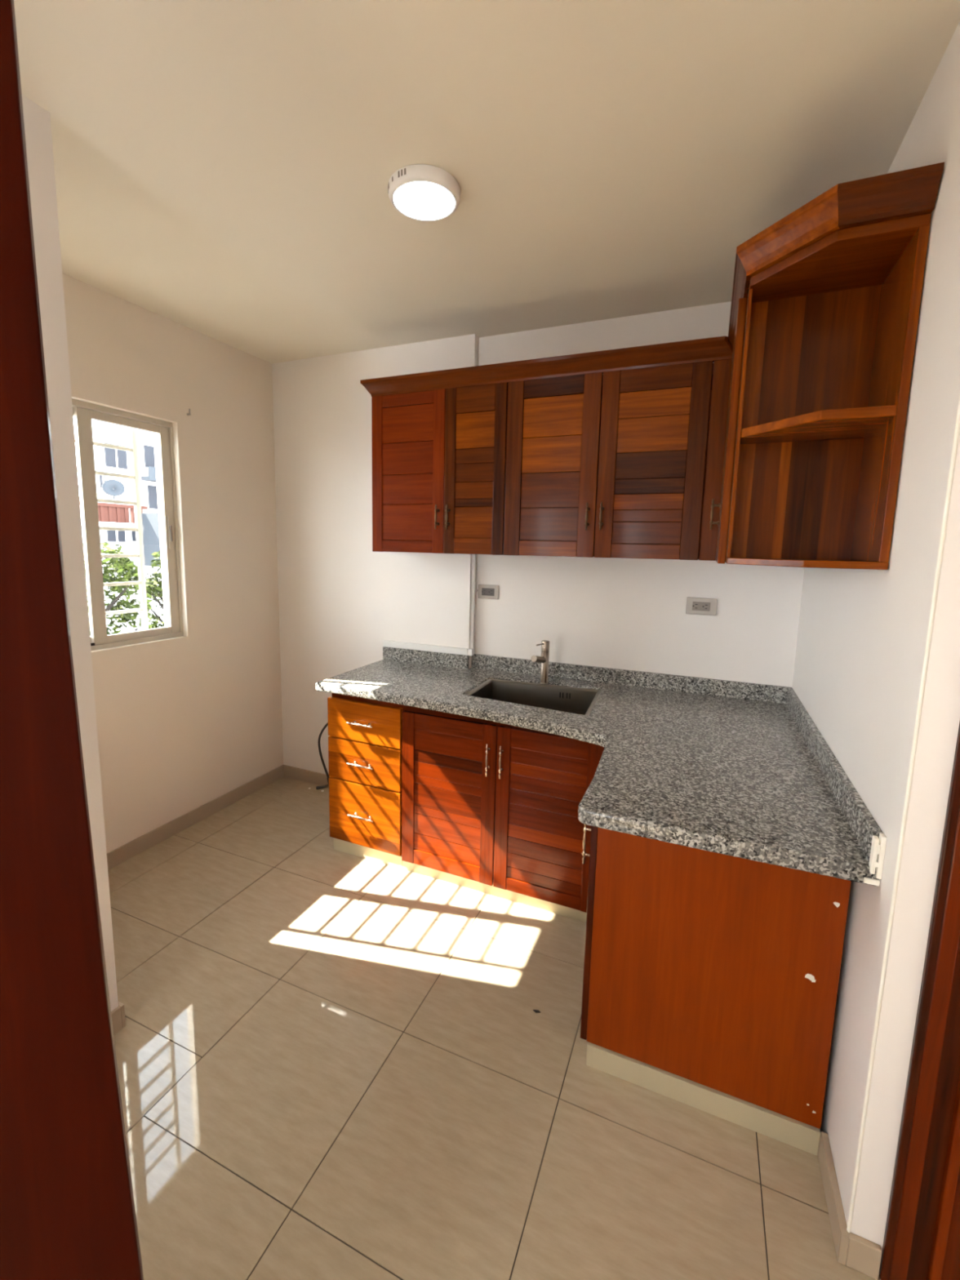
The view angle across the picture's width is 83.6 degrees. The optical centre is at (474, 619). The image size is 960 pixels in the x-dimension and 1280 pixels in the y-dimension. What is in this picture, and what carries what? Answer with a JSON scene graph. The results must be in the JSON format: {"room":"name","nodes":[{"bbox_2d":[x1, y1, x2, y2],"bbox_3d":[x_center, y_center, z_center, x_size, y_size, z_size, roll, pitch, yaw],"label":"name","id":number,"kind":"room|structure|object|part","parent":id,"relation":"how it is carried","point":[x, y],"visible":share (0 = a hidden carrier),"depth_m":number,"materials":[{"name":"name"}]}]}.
{"room":"kitchen","nodes":[
{"label":"kitchen","id":0,"kind":"room"},
{"bbox_2d":[22,94,118,1011],"bbox_3d":[-2.220,0.173,0.188,0.901,2.673,3.425,4,8,23],"label":"wall","id":1,"kind":"structure","parent":0,"point":[37,120],"depth_m":1.49,"materials":[{"name":"white paint"}]},
{"bbox_2d":[62,273,283,853],"bbox_3d":[-1.711,-0.159,2.723,0.179,2.673,2.175,4,8,23],"label":"wall","id":2,"kind":"structure","parent":0,"point":[187,721],"depth_m":2.92,"materials":[{"name":"beige paint"}]},
{"bbox_2d":[75,427,148,630],"bbox_3d":[-1.851,-0.472,2.501,0.022,1.254,0.612,4,8,23],"label":"window grille","id":3,"kind":"object","parent":2,"relation":"in","point":[135,477],"visible":0.46,"depth_m":2.73,"materials":[{"name":"white metal"}]},
{"bbox_3d":[-1.735,-0.506,2.769,0.022,1.254,0.024,4,8,23],"label":"post","id":4,"kind":"part","parent":3,"relation":"part of","materials":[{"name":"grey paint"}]},
{"bbox_2d":[71,398,183,650],"bbox_3d":[-1.771,-0.417,2.476,0.074,1.116,0.847,4,8,23],"label":"window","id":5,"kind":"structure","parent":2,"relation":"in","point":[83,412],"depth_m":2.54,"materials":[{"name":"beige metal"}]},
{"bbox_2d":[106,764,284,1035],"bbox_3d":[-1.843,1.341,1.281,0.913,0.082,4.848,4,8,23],"label":"baseboard","id":6,"kind":"structure","parent":2,"relation":"attached to","point":[137,846],"depth_m":2.92,"materials":[{"name":"beige tile"}]},
{"bbox_2d":[13,0,959,363],"bbox_3d":[-0.362,-1.201,0.212,4.501,0.120,5.450,4,8,23],"label":"ceiling","id":7,"kind":"structure","parent":0,"point":[224,169],"depth_m":1.47,"materials":[{"name":"paint"}]},
{"bbox_2d":[387,164,460,221],"bbox_3d":[-0.156,-1.310,1.663,0.222,0.042,0.222,4,8,23],"label":"ceiling light","id":8,"kind":"object","parent":7,"relation":"attached to","point":[419,192],"visible":1,"depth_m":1.62,"materials":[{"name":"white plastic"}]},
{"bbox_2d":[393,181,454,220],"bbox_3d":[-0.157,-1.295,1.665,0.189,0.012,0.189,4,8,23],"label":"diffuser","id":9,"kind":"object","parent":8,"relation":"attached to","point":[410,197],"depth_m":1.65,"materials":[{"name":"white plastic"}]},
{"bbox_2d":[107,777,880,1279],"bbox_3d":[-0.383,1.553,0.541,4.401,0.080,5.400,4,8,23],"label":"floor","id":10,"kind":"structure","parent":0,"point":[333,1064],"depth_m":1.54,"materials":[{"name":"polished beige tile"},{"name":"dark grout"}]},
{"bbox_2d":[0,0,143,1279],"bbox_3d":[-0.739,0.441,0.401,0.820,2.134,0.103,-4,9,-35],"label":"door","id":11,"kind":"structure","parent":10,"relation":"on","point":[68,1211],"depth_m":0.57,"materials":[{"name":"brown wood"}]},
{"bbox_2d":[327,693,404,868],"bbox_3d":[-0.444,0.761,2.908,0.426,0.853,0.613,4,8,23],"label":"base cabinet","id":12,"kind":"object","parent":10,"relation":"on","point":[365,740],"visible":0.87,"depth_m":2.65,"materials":[{"name":"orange wood"}]},
{"bbox_2d":[315,722,329,789],"bbox_3d":[-0.779,0.823,3.098,0.318,0.648,0.093,4,8,23],"label":"gas hose","id":13,"kind":"object","parent":12,"relation":"hanging from","point":[326,724],"visible":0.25,"depth_m":3.14,"materials":[{"name":"black rubber"}]},
{"bbox_3d":[-0.890,0.983,3.157,0.092,0.046,0.019,3,8,15],"label":"valve lever","id":14,"kind":"part","parent":13,"relation":"part of","materials":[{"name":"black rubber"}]},
{"bbox_3d":[-0.556,0.509,2.607,0.150,0.017,0.033,4,8,23],"label":"handle","id":15,"kind":"part","parent":12,"relation":"part of","materials":[{"name":"silver metal"}]},
{"bbox_3d":[-0.560,0.716,2.635,0.150,0.017,0.033,4,8,23],"label":"handle","id":16,"kind":"part","parent":12,"relation":"part of","materials":[{"name":"silver metal"}]},
{"bbox_3d":[-0.566,0.983,2.671,0.150,0.017,0.033,4,8,23],"label":"handle","id":17,"kind":"part","parent":12,"relation":"part of","materials":[{"name":"silver metal"}]},
{"bbox_3d":[-0.542,0.504,2.631,0.423,0.197,0.024,4,8,23],"label":"drawer","id":18,"kind":"part","parent":12,"relation":"part of","materials":[{"name":"brown wood"}]},
{"bbox_3d":[-0.547,0.711,2.659,0.423,0.210,0.024,4,8,23],"label":"drawer","id":19,"kind":"part","parent":12,"relation":"part of","materials":[{"name":"brown wood"}]},
{"bbox_3d":[-0.552,0.982,2.695,0.423,0.324,0.024,4,8,23],"label":"drawer","id":20,"kind":"part","parent":12,"relation":"part of","materials":[{"name":"brown wood"}]},
{"bbox_2d":[401,699,604,922],"bbox_3d":[0.227,0.814,2.622,1.034,0.853,0.606,4,8,23],"label":"base cabinet","id":21,"kind":"object","parent":10,"relation":"on","point":[490,807],"visible":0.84,"depth_m":2.39,"materials":[{"name":"red wood"}]},
{"bbox_3d":[-0.128,0.820,2.490,0.474,0.752,0.022,4,8,23],"label":"door","id":22,"kind":"part","parent":21,"relation":"part of","materials":[{"name":"red wood"}]},
{"bbox_3d":[0.055,0.614,2.356,0.015,0.148,0.033,4,8,23],"label":"handle","id":23,"kind":"part","parent":21,"relation":"part of","materials":[{"name":"silver metal"}]},
{"bbox_3d":[0.113,0.617,2.332,0.015,0.148,0.033,4,8,23],"label":"handle","id":24,"kind":"part","parent":21,"relation":"part of","materials":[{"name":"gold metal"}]},
{"bbox_3d":[0.305,0.854,2.308,0.459,0.752,0.022,4,8,23],"label":"door","id":25,"kind":"part","parent":21,"relation":"part of","materials":[{"name":"red wood"}]},
{"bbox_2d":[315,646,886,885],"bbox_3d":[0.179,0.372,2.222,2.142,0.123,1.416,4,8,23],"label":"countertop","id":26,"kind":"structure","parent":21,"relation":"on","point":[733,768],"depth_m":1.82,"materials":[{"name":"grey stone"}]},
{"bbox_2d":[464,678,602,715],"bbox_3d":[0.280,0.446,2.561,0.603,0.185,0.466,4,8,23],"label":"sink","id":27,"kind":"object","parent":26,"relation":"in","point":[579,700],"visible":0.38,"depth_m":2.72,"materials":[{"name":"grey metal"}]},
{"bbox_2d":[530,640,549,684],"bbox_3d":[0.326,0.218,2.697,0.048,0.216,0.132,8,11,43],"label":"mixer tap","id":28,"kind":"object","parent":26,"relation":"on","point":[544,660],"visible":1,"depth_m":2.71,"materials":[{"name":"silver metal"}]},
{"bbox_3d":[0.319,0.199,2.682,0.033,0.054,0.103,7,10,38],"label":"spout","id":29,"kind":"part","parent":28,"relation":"part of","materials":[{"name":"silver metal"}]},
{"bbox_2d":[580,823,851,1155],"bbox_3d":[0.737,0.936,1.792,0.672,0.853,0.654,4,8,23],"label":"base cabinet","id":30,"kind":"object","parent":10,"relation":"on","point":[711,980],"visible":0.76,"depth_m":1.48,"materials":[{"name":"red wood"}]},
{"bbox_3d":[0.347,0.682,1.646,0.033,0.148,0.015,4,8,23],"label":"handle","id":31,"kind":"part","parent":30,"relation":"part of","materials":[{"name":"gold metal"}]},
{"bbox_3d":[0.459,0.899,1.885,0.020,0.759,0.576,4,8,23],"label":"door","id":32,"kind":"part","parent":30,"relation":"part of","materials":[{"name":"red wood"}]},
{"bbox_2d":[271,301,804,774],"bbox_3d":[0.024,-0.168,3.053,3.151,2.673,0.202,4,8,23],"label":"wall","id":33,"kind":"structure","parent":0,"point":[340,598],"depth_m":2.99,"materials":[{"name":"white paint"}]},
{"bbox_2d":[283,764,328,785],"bbox_3d":[-0.913,1.061,3.495,0.839,0.082,0.012,4,8,23],"label":"baseboard","id":34,"kind":"structure","parent":33,"relation":"attached to","point":[295,773],"depth_m":3.58,"materials":[{"name":"beige tile"}]},
{"bbox_2d":[382,646,469,669],"bbox_3d":[-0.292,0.220,3.116,0.556,0.076,0.019,4,8,23],"label":"backsplash","id":35,"kind":"structure","parent":33,"relation":"attached to","point":[454,660],"depth_m":3.10,"materials":[{"name":"grey stone"}]},
{"bbox_2d":[382,554,479,655],"bbox_3d":[-0.261,-0.102,3.087,0.586,0.567,0.078,4,8,23],"label":"duct","id":36,"kind":"object","parent":33,"relation":"attached to","point":[442,649],"visible":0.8,"depth_m":3.02,"materials":[{"name":"white plastic"}]},
{"bbox_2d":[371,382,508,555],"bbox_3d":[-0.142,-0.732,2.755,0.731,0.779,0.336,4,8,23],"label":"upper cabinet","id":37,"kind":"object","parent":33,"relation":"attached to","point":[439,455],"visible":0.95,"depth_m":2.62,"materials":[{"name":"brown wood"}]},
{"bbox_3d":[-0.337,-0.729,2.702,0.414,0.779,0.022,4,8,23],"label":"door","id":38,"kind":"part","parent":37,"relation":"part of","materials":[{"name":"red wood"}]},
{"bbox_3d":[-0.188,-0.503,2.637,0.015,0.118,0.033,4,8,23],"label":"handle","id":39,"kind":"part","parent":37,"relation":"part of","materials":[{"name":"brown metal"}]},
{"bbox_3d":[-0.133,-0.498,2.614,0.015,0.118,0.033,4,8,23],"label":"handle","id":40,"kind":"part","parent":37,"relation":"part of","materials":[{"name":"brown metal"}]},
{"bbox_3d":[-0.001,-0.703,2.560,0.312,0.779,0.022,4,8,23],"label":"door","id":41,"kind":"part","parent":37,"relation":"part of","materials":[{"name":"brown wood"}]},
{"bbox_2d":[360,336,732,396],"bbox_3d":[0.285,-1.121,2.518,1.726,0.073,0.342,4,8,23],"label":"crown molding","id":42,"kind":"structure","parent":37,"relation":"attached to","point":[713,348],"depth_m":2.32,"materials":[{"name":"brown wood"}]},
{"bbox_2d":[478,584,498,599],"bbox_3d":[0.074,-0.152,2.973,0.122,0.078,0.011,4,8,23],"label":"wall socket","id":43,"kind":"object","parent":33,"relation":"attached to","point":[486,591],"visible":1,"depth_m":2.97,"materials":[{"name":"beige plastic"}]},
{"bbox_2d":[481,587,494,595],"bbox_3d":[0.072,-0.152,2.970,0.074,0.041,0.004,4,8,23],"label":"receptacle","id":44,"kind":"object","parent":43,"relation":"attached to","point":[485,591],"depth_m":2.97,"materials":[{"name":"black"}]},
{"bbox_2d":[503,359,731,560],"bbox_3d":[0.628,-0.676,2.458,0.919,0.779,0.389,4,8,23],"label":"upper cabinet","id":45,"kind":"object","parent":33,"relation":"attached to","point":[626,464],"visible":0.99,"depth_m":2.29,"materials":[{"name":"brown wood"}]},
{"bbox_3d":[0.341,-0.676,2.416,0.422,0.779,0.022,4,8,23],"label":"door","id":46,"kind":"part","parent":45,"relation":"part of","materials":[{"name":"brown wood"}]},
{"bbox_3d":[0.491,-0.450,2.350,0.015,0.118,0.033,4,8,23],"label":"handle","id":47,"kind":"part","parent":45,"relation":"part of","materials":[{"name":"brown metal"}]},
{"bbox_3d":[0.547,-0.448,2.326,0.015,0.118,0.033,4,8,23],"label":"handle","id":48,"kind":"part","parent":45,"relation":"part of","materials":[{"name":"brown metal"}]},
{"bbox_3d":[0.734,-0.646,2.249,0.426,0.779,0.022,4,8,23],"label":"door","id":49,"kind":"part","parent":45,"relation":"part of","materials":[{"name":"brown wood"}]},
{"bbox_2d":[471,653,787,703],"bbox_3d":[0.702,0.289,2.752,1.563,0.076,0.019,4,8,23],"label":"backsplash","id":50,"kind":"structure","parent":33,"relation":"attached to","point":[740,690],"depth_m":2.68,"materials":[{"name":"grey stone"}]},
{"bbox_2d":[685,597,717,615],"bbox_3d":[1.075,-0.062,2.552,0.134,0.080,0.011,4,8,23],"label":"wall socket","id":51,"kind":"object","parent":33,"relation":"attached to","point":[696,606],"visible":1,"depth_m":2.55,"materials":[{"name":"beige plastic"}]},
{"bbox_2d":[692,601,710,611],"bbox_3d":[1.074,-0.062,2.549,0.078,0.042,0.004,4,8,23],"label":"receptacle","id":52,"kind":"object","parent":51,"relation":"attached to","point":[696,606],"depth_m":2.55,"materials":[{"name":"white plastic"}]},
{"bbox_2d":[791,21,959,1250],"bbox_3d":[1.808,0.076,1.524,1.350,2.673,1.642,4,8,23],"label":"wall","id":53,"kind":"structure","parent":0,"point":[862,633],"depth_m":1.16,"materials":[{"name":"white paint"}]},
{"bbox_2d":[709,297,853,563],"bbox_3d":[1.101,-0.602,1.982,0.396,0.779,0.900,4,8,23],"label":"upper cabinet","id":54,"kind":"object","parent":53,"relation":"attached to","point":[722,522],"visible":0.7,"depth_m":1.65,"materials":[{"name":"brown wood"}]},
{"bbox_3d":[0.923,-0.404,2.066,0.033,0.118,0.015,4,8,23],"label":"handle","id":55,"kind":"part","parent":54,"relation":"part of","materials":[{"name":"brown metal"}]},
{"bbox_3d":[0.883,-0.591,1.869,0.021,0.779,0.518,4,8,23],"label":"door","id":56,"kind":"part","parent":54,"relation":"part of","materials":[{"name":"brown wood"}]},
{"bbox_2d":[727,161,944,349],"bbox_3d":[0.864,-0.987,1.610,0.306,0.073,0.969,1,8,2],"label":"crown molding","id":57,"kind":"structure","parent":54,"relation":"attached to","point":[913,192],"depth_m":1.22,"materials":[{"name":"brown wood"}]},
{"bbox_2d":[725,213,931,569],"bbox_3d":[0.889,-0.531,1.423,0.342,0.776,0.297,4,8,23],"label":"open shelf unit","id":58,"kind":"object","parent":53,"relation":"attached to","point":[831,327],"visible":1,"depth_m":1.49,"materials":[{"name":"brown wood"}]},
{"bbox_3d":[0.769,-0.549,1.566,0.009,0.733,0.098,4,8,23],"label":"panel","id":59,"kind":"part","parent":58,"relation":"part of","materials":[{"name":"brown wood"}]},
{"bbox_3d":[0.936,-0.546,1.556,0.323,0.735,0.014,4,8,23],"label":"panel","id":60,"kind":"part","parent":58,"relation":"part of","materials":[{"name":"brown wood"}]},
{"bbox_3d":[1.037,-0.517,1.361,0.019,0.735,0.296,4,8,23],"label":"panel","id":61,"kind":"part","parent":58,"relation":"part of","materials":[{"name":"brown wood"}]},
{"bbox_2d":[786,686,883,862],"bbox_3d":[1.158,0.426,1.816,0.019,0.076,1.398,4,8,23],"label":"backsplash","id":62,"kind":"structure","parent":53,"relation":"attached to","point":[860,820],"depth_m":1.50,"materials":[{"name":"grey stone"}]},
{"bbox_2d":[817,1131,881,1279],"bbox_3d":[0.898,1.399,1.297,0.076,0.075,0.236,4,8,23],"label":"baseboard","id":63,"kind":"structure","parent":53,"relation":"attached to","point":[864,1255],"depth_m":1.21,"materials":[{"name":"beige tile"}]},
{"bbox_2d":[846,392,959,1232],"bbox_3d":[0.865,0.086,1.031,0.008,2.596,0.007,4,8,23],"label":"trim","id":64,"kind":"structure","parent":53,"relation":"attached to","point":[957,430],"depth_m":1.06,"materials":[{"name":"white paint"}]},
{"bbox_2d":[879,721,959,1279],"bbox_3d":[1.347,0.402,0.886,0.916,2.180,0.078,4,8,23],"label":"door","id":65,"kind":"structure","parent":53,"relation":"in","point":[922,1239],"depth_m":1.11,"materials":[{"name":"red wood"}]},
{"label":"outside","id":66,"kind":"structure","parent":0,"visible":0},
{"bbox_3d":[-36.125,2.214,35.377,85.670,0.200,150.000,4,8,23],"label":"ground","id":67,"kind":"structure","parent":66,"visible":0},
{"bbox_2d":[73,416,158,523],"bbox_3d":[-24.053,-7.116,40.167,10.800,17.500,13.600,4,8,23],"label":"apartment building","id":68,"kind":"structure","parent":67,"relation":"on","point":[106,460],"depth_m":33.29,"materials":[{"name":"white"}]},
{"bbox_2d":[80,501,154,634],"bbox_3d":[-20.832,-1.477,29.123,4.100,9.420,4.300,4,8,23],"label":"apartment building","id":69,"kind":"structure","parent":67,"relation":"on","point":[116,515],"depth_m":28.47,"materials":[{"name":"white"}]},
{"bbox_2d":[102,479,124,499],"bbox_3d":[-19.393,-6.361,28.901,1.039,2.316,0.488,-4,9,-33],"label":"satellite dish","id":70,"kind":"object","parent":69,"relation":"on","point":[113,487],"visible":0.89,"depth_m":28.88,"materials":[{"name":"grey metal"}]},
{"bbox_3d":[-19.091,-5.534,27.858,0.300,0.970,4.300,4,8,23],"label":"terrace railing","id":71,"kind":"part","parent":69,"relation":"part of","materials":[{"name":"brown ceramic"}]},
{"bbox_2d":[83,542,153,635],"bbox_3d":[-9.764,1.723,13.730,3.182,7.673,2.542,4,8,23],"label":"leafy tree","id":72,"kind":"object","parent":67,"relation":"on","point":[119,566],"visible":0.18,"depth_m":13.59,"materials":[{"name":"green plant"}]},
{"bbox_2d":[141,513,164,626],"bbox_3d":[-17.145,-1.639,31.895,3.700,9.150,5.500,4,8,23],"label":"apartment building","id":73,"kind":"structure","parent":67,"relation":"on","point":[150,524],"depth_m":28.80,"materials":[{"name":"white"}]},
{"bbox_2d":[145,551,164,628],"bbox_3d":[-8.368,1.461,15.664,3.050,7.731,2.044,4,8,23],"label":"leafy tree","id":74,"kind":"object","parent":67,"relation":"on","point":[155,590],"visible":0.05,"depth_m":15.04,"materials":[{"name":"green plant"}]}
]}

